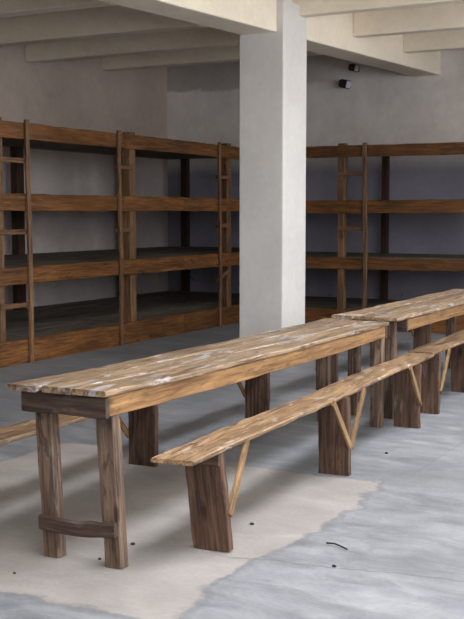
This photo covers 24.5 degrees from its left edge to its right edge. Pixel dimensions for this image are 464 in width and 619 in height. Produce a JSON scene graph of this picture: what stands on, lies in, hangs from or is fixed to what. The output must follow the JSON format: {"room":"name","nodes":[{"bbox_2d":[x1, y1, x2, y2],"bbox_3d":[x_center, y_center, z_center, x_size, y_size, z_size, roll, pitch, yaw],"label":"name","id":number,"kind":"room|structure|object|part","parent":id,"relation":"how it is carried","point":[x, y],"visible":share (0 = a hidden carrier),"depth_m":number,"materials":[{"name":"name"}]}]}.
{"room":"dormitory","nodes":[
{"label":"dormitory","id":0,"kind":"room"},
{"bbox_2d":[0,45,167,309],"bbox_3d":[-5.649,-1.404,9.901,0.300,4.100,19.100,3,6,29],"label":"wall","id":1,"kind":"structure","parent":0,"point":[74,94],"depth_m":15.83,"materials":[{"name":"grey paint"}]},
{"bbox_2d":[0,323,463,618],"bbox_3d":[-0.473,0.994,7.276,12.100,0.200,19.100,3,6,29],"label":"floor","id":2,"kind":"structure","parent":0,"point":[398,515],"depth_m":5.43,"materials":[{"name":"concrete"}]},
{"bbox_2d":[0,117,239,367],"bbox_3d":[-2.176,-0.896,13.248,2.435,2.489,9.200,3,6,29],"label":"bunk bed","id":3,"kind":"object","parent":2,"relation":"on","point":[31,334],"visible":0.98,"depth_m":12.81,"materials":[{"name":"brown wood"}]},
{"bbox_3d":[-2.352,-0.663,10.664,0.111,2.485,0.129,3,6,29],"label":"post","id":4,"kind":"part","parent":3,"relation":"part of","materials":[{"name":"brown wood"}]},
{"bbox_3d":[-2.859,-0.979,14.325,0.122,2.450,0.143,3,6,29],"label":"post","id":5,"kind":"part","parent":3,"relation":"part of","materials":[{"name":"brown wood"}]},
{"bbox_3d":[-2.073,-0.686,10.944,0.035,2.480,0.076,3,6,29],"label":"ladder rail","id":6,"kind":"part","parent":3,"relation":"part of","materials":[{"name":"brown wood"}]},
{"bbox_3d":[-1.291,-0.816,12.368,0.035,2.480,0.079,3,6,29],"label":"ladder rail","id":7,"kind":"part","parent":3,"relation":"part of","materials":[{"name":"brown wood"}]},
{"bbox_3d":[-1.219,-0.851,12.726,0.112,2.485,0.128,3,6,29],"label":"post","id":8,"kind":"part","parent":3,"relation":"part of","materials":[{"name":"brown wood"}]},
{"bbox_3d":[-0.768,-1.279,17.613,0.122,2.450,0.104,3,6,29],"label":"post","id":9,"kind":"part","parent":3,"relation":"part of","materials":[{"name":"brown wood"}]},
{"bbox_3d":[-0.162,-1.003,14.422,0.035,2.480,0.077,3,6,29],"label":"ladder rail","id":10,"kind":"part","parent":3,"relation":"part of","materials":[{"name":"brown wood"}]},
{"bbox_3d":[-0.087,-1.039,14.787,0.112,2.485,0.127,3,6,29],"label":"post","id":11,"kind":"part","parent":3,"relation":"part of","materials":[{"name":"brown wood"}]},
{"bbox_2d":[0,373,269,466],"bbox_3d":[-0.426,0.710,6.799,0.225,0.452,4.373,3,6,26],"label":"bench","id":12,"kind":"object","parent":2,"relation":"on","point":[141,432],"visible":0.41,"depth_m":6.55,"materials":[{"name":"brown wood"}]},
{"bbox_3d":[-0.424,0.501,6.780,0.222,0.033,4.373,3,6,26],"label":"seat","id":13,"kind":"part","parent":12,"relation":"part of","materials":[{"name":"brown wood"}]},
{"bbox_3d":[-0.544,0.745,6.569,0.197,0.425,0.046,3,6,26],"label":"leg","id":14,"kind":"part","parent":12,"relation":"part of","materials":[{"name":"brown wood"}]},
{"bbox_3d":[0.191,0.609,8.051,0.196,0.425,0.046,3,6,26],"label":"leg","id":15,"kind":"part","parent":12,"relation":"part of","materials":[{"name":"brown wood"}]},
{"bbox_2d":[6,318,388,568],"bbox_3d":[0.076,0.588,6.270,0.554,0.797,3.659,3,6,27],"label":"trestle table","id":16,"kind":"object","parent":2,"relation":"on","point":[103,393],"visible":0.95,"depth_m":4.88,"materials":[{"name":"brown wood"}]},
{"bbox_3d":[-0.820,0.736,4.825,0.132,0.764,0.061,3,6,27],"label":"leg","id":17,"kind":"part","parent":16,"relation":"part of","materials":[{"name":"brown wood"}]},
{"bbox_3d":[-0.525,0.750,4.672,0.137,0.764,0.061,3,6,27],"label":"leg","id":18,"kind":"part","parent":16,"relation":"part of","materials":[{"name":"brown wood"}]},
{"bbox_3d":[0.680,0.468,7.922,0.097,0.731,0.062,3,6,27],"label":"leg","id":19,"kind":"part","parent":16,"relation":"part of","materials":[{"name":"brown wood"}]},
{"bbox_3d":[1.048,0.485,7.731,0.098,0.731,0.061,3,6,27],"label":"leg","id":20,"kind":"part","parent":16,"relation":"part of","materials":[{"name":"brown wood"}]},
{"bbox_2d":[239,0,306,337],"bbox_3d":[0.434,-1.334,11.333,0.510,3.700,0.570,3,6,29],"label":"pillar","id":21,"kind":"structure","parent":2,"relation":"on","point":[273,65],"depth_m":11.11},
{"bbox_2d":[151,353,433,550],"bbox_3d":[0.604,0.735,6.377,0.260,0.500,3.898,2,6,26],"label":"bench","id":22,"kind":"object","parent":2,"relation":"on","point":[203,458],"visible":1,"depth_m":5.62,"materials":[{"name":"brown wood"}]},
{"bbox_3d":[-0.109,0.875,4.924,0.238,0.483,0.046,2,6,26],"label":"leg","id":23,"kind":"part","parent":22,"relation":"part of","materials":[{"name":"brown wood"}]},
{"bbox_3d":[0.587,0.501,6.364,0.221,0.032,3.898,2,6,26],"label":"seat","id":24,"kind":"part","parent":22,"relation":"part of","materials":[{"name":"brown wood"}]},
{"bbox_3d":[0.608,0.746,6.338,0.200,0.467,0.046,2,6,26],"label":"leg","id":25,"kind":"part","parent":22,"relation":"part of","materials":[{"name":"brown wood"}]},
{"bbox_3d":[1.266,0.620,7.725,0.196,0.463,0.046,2,6,26],"label":"leg","id":26,"kind":"part","parent":22,"relation":"part of","materials":[{"name":"brown wood"}]},
{"bbox_2d":[326,542,347,549],"bbox_3d":[0.489,1.095,4.969,0.016,0.013,0.128,-5,7,-43],"label":"twig","id":27,"kind":"object","parent":2,"relation":"on","point":[326,542],"visible":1,"depth_m":4.97,"materials":[{"name":"wood"}]},
{"bbox_2d":[315,324,430,389],"bbox_3d":[1.456,0.360,10.641,0.230,0.453,3.772,3,6,26],"label":"bench","id":28,"kind":"object","parent":2,"relation":"on","point":[421,335],"visible":0.13,"depth_m":11.91,"materials":[{"name":"brown wood"}]},
{"bbox_3d":[0.829,0.492,9.342,0.198,0.425,0.046,3,6,26],"label":"leg","id":29,"kind":"part","parent":28,"relation":"part of","materials":[{"name":"brown wood"}]},
{"bbox_3d":[2.127,0.253,11.959,0.195,0.425,0.046,3,6,26],"label":"leg","id":30,"kind":"part","parent":28,"relation":"part of","materials":[{"name":"brown wood"}]},
{"bbox_2d":[305,142,463,333],"bbox_3d":[2.335,-1.031,14.856,3.998,2.463,2.035,3,6,29],"label":"bunk bed","id":31,"kind":"object","parent":2,"relation":"on","point":[316,308],"visible":0.66,"depth_m":14.15,"materials":[{"name":"brown wood"}]},
{"bbox_3d":[1.472,-0.981,14.316,0.098,2.455,0.112,3,6,29],"label":"post","id":32,"kind":"part","parent":31,"relation":"part of","materials":[{"name":"brown wood"}]},
{"bbox_3d":[1.740,-0.954,14.045,0.081,2.450,0.035,3,6,29],"label":"ladder rail","id":33,"kind":"part","parent":31,"relation":"part of","materials":[{"name":"brown wood"}]},
{"bbox_3d":[2.275,-1.130,15.931,0.089,2.460,0.122,3,6,29],"label":"post","id":34,"kind":"part","parent":31,"relation":"part of","materials":[{"name":"brown wood"}]},
{"bbox_2d":[332,289,463,418],"bbox_3d":[1.700,0.316,9.288,0.528,0.786,3.145,3,6,28],"label":"trestle table","id":35,"kind":"object","parent":2,"relation":"on","point":[409,314],"visible":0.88,"depth_m":8.19,"materials":[{"name":"brown wood"}]},
{"bbox_3d":[0.934,0.432,8.178,0.097,0.754,0.061,3,6,28],"label":"leg","id":36,"kind":"part","parent":35,"relation":"part of","materials":[{"name":"brown wood"}]},
{"bbox_3d":[1.185,0.445,8.045,0.098,0.754,0.062,3,6,28],"label":"leg","id":37,"kind":"part","parent":35,"relation":"part of","materials":[{"name":"brown wood"}]},
{"bbox_3d":[2.174,0.210,10.623,0.099,0.754,0.062,3,6,28],"label":"leg","id":38,"kind":"part","parent":35,"relation":"part of","materials":[{"name":"brown wood"}]},
{"bbox_2d":[408,330,463,413],"bbox_3d":[1.915,0.479,9.099,0.240,0.494,2.111,3,6,26],"label":"bench","id":39,"kind":"object","parent":2,"relation":"on","point":[432,385],"visible":0.89,"depth_m":8.28,"materials":[{"name":"brown wood"}]},
{"bbox_3d":[1.512,0.569,8.265,0.197,0.467,0.046,3,6,26],"label":"leg","id":40,"kind":"part","parent":39,"relation":"part of","materials":[{"name":"brown wood"}]},
{"bbox_3d":[1.907,0.250,9.082,0.223,0.032,2.111,3,6,26],"label":"seat","id":41,"kind":"part","parent":39,"relation":"part of","materials":[{"name":"brown wood"}]},
{"bbox_3d":[1.990,0.481,9.229,0.197,0.467,0.046,3,6,26],"label":"leg","id":42,"kind":"part","parent":39,"relation":"part of","materials":[{"name":"brown wood"}]},
{"bbox_2d":[167,49,463,299],"bbox_3d":[4.040,-1.895,15.293,11.500,4.100,0.300,3,6,29],"label":"wall","id":43,"kind":"structure","parent":0,"point":[380,106],"depth_m":16.29,"materials":[{"name":"grey paint"}]},
{"bbox_2d":[338,79,350,88],"bbox_3d":[1.713,-3.389,16.117,0.178,0.144,0.256,3,6,29],"label":"spotlight","id":44,"kind":"object","parent":43,"relation":"attached to","point":[343,83],"visible":1,"depth_m":16.02,"materials":[{"name":"black metal"}]},
{"bbox_2d":[348,64,359,71],"bbox_3d":[1.838,-3.614,16.035,0.152,0.122,0.243,3,6,29],"label":"spotlight","id":45,"kind":"object","parent":43,"relation":"attached to","point":[352,67],"visible":1,"depth_m":15.95,"materials":[{"name":"black metal"}]},
{"bbox_3d":[-0.473,-3.288,6.886,12.100,0.200,19.100,3,6,29],"label":"ceiling","id":46,"kind":"structure","parent":0,"visible":0},
{"bbox_2d":[0,0,115,17],"bbox_3d":[-2.338,-3.299,11.023,4.270,0.530,0.200,3,6,29],"label":"cross beam","id":47,"kind":"structure","parent":46,"relation":"attached to","point":[8,8],"depth_m":10.73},
{"bbox_2d":[0,5,206,46],"bbox_3d":[-1.580,-3.430,12.403,4.270,0.520,0.200,3,6,29],"label":"cross beam","id":48,"kind":"structure","parent":46,"relation":"attached to","point":[115,20],"depth_m":12.38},
{"bbox_2d":[25,27,239,62],"bbox_3d":[-0.903,-3.547,13.634,4.270,0.510,0.200,3,6,29],"label":"cross beam","id":49,"kind":"structure","parent":46,"relation":"attached to","point":[208,37],"depth_m":13.75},
{"bbox_2d":[102,46,322,70],"bbox_3d":[-0.043,-3.737,15.194,4.270,0.415,0.200,3,6,29],"label":"cross beam","id":50,"kind":"structure","parent":46,"relation":"attached to","point":[225,54],"depth_m":15.55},
{"bbox_2d":[100,0,440,76],"bbox_3d":[-1.591,-2.688,7.555,0.410,1.117,18.500,3,6,29],"label":"ceiling beam","id":51,"kind":"structure","parent":46,"relation":"attached to","point":[329,35],"depth_m":11.75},
{"bbox_2d":[293,0,463,17],"bbox_3d":[3.656,-3.175,9.578,6.820,0.515,0.150,3,6,29],"label":"cross beam","id":52,"kind":"structure","parent":46,"relation":"attached to","point":[307,8],"depth_m":10.85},
{"bbox_2d":[353,2,463,37],"bbox_3d":[4.448,-3.318,11.018,6.820,0.490,0.150,3,6,29],"label":"cross beam","id":53,"kind":"structure","parent":46,"relation":"attached to","point":[444,17],"depth_m":12.27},
{"bbox_2d":[403,29,463,52],"bbox_3d":[5.279,-3.476,12.527,6.820,0.450,0.150,3,6,29],"label":"cross beam","id":54,"kind":"structure","parent":46,"relation":"attached to","point":[450,39],"depth_m":13.90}
]}

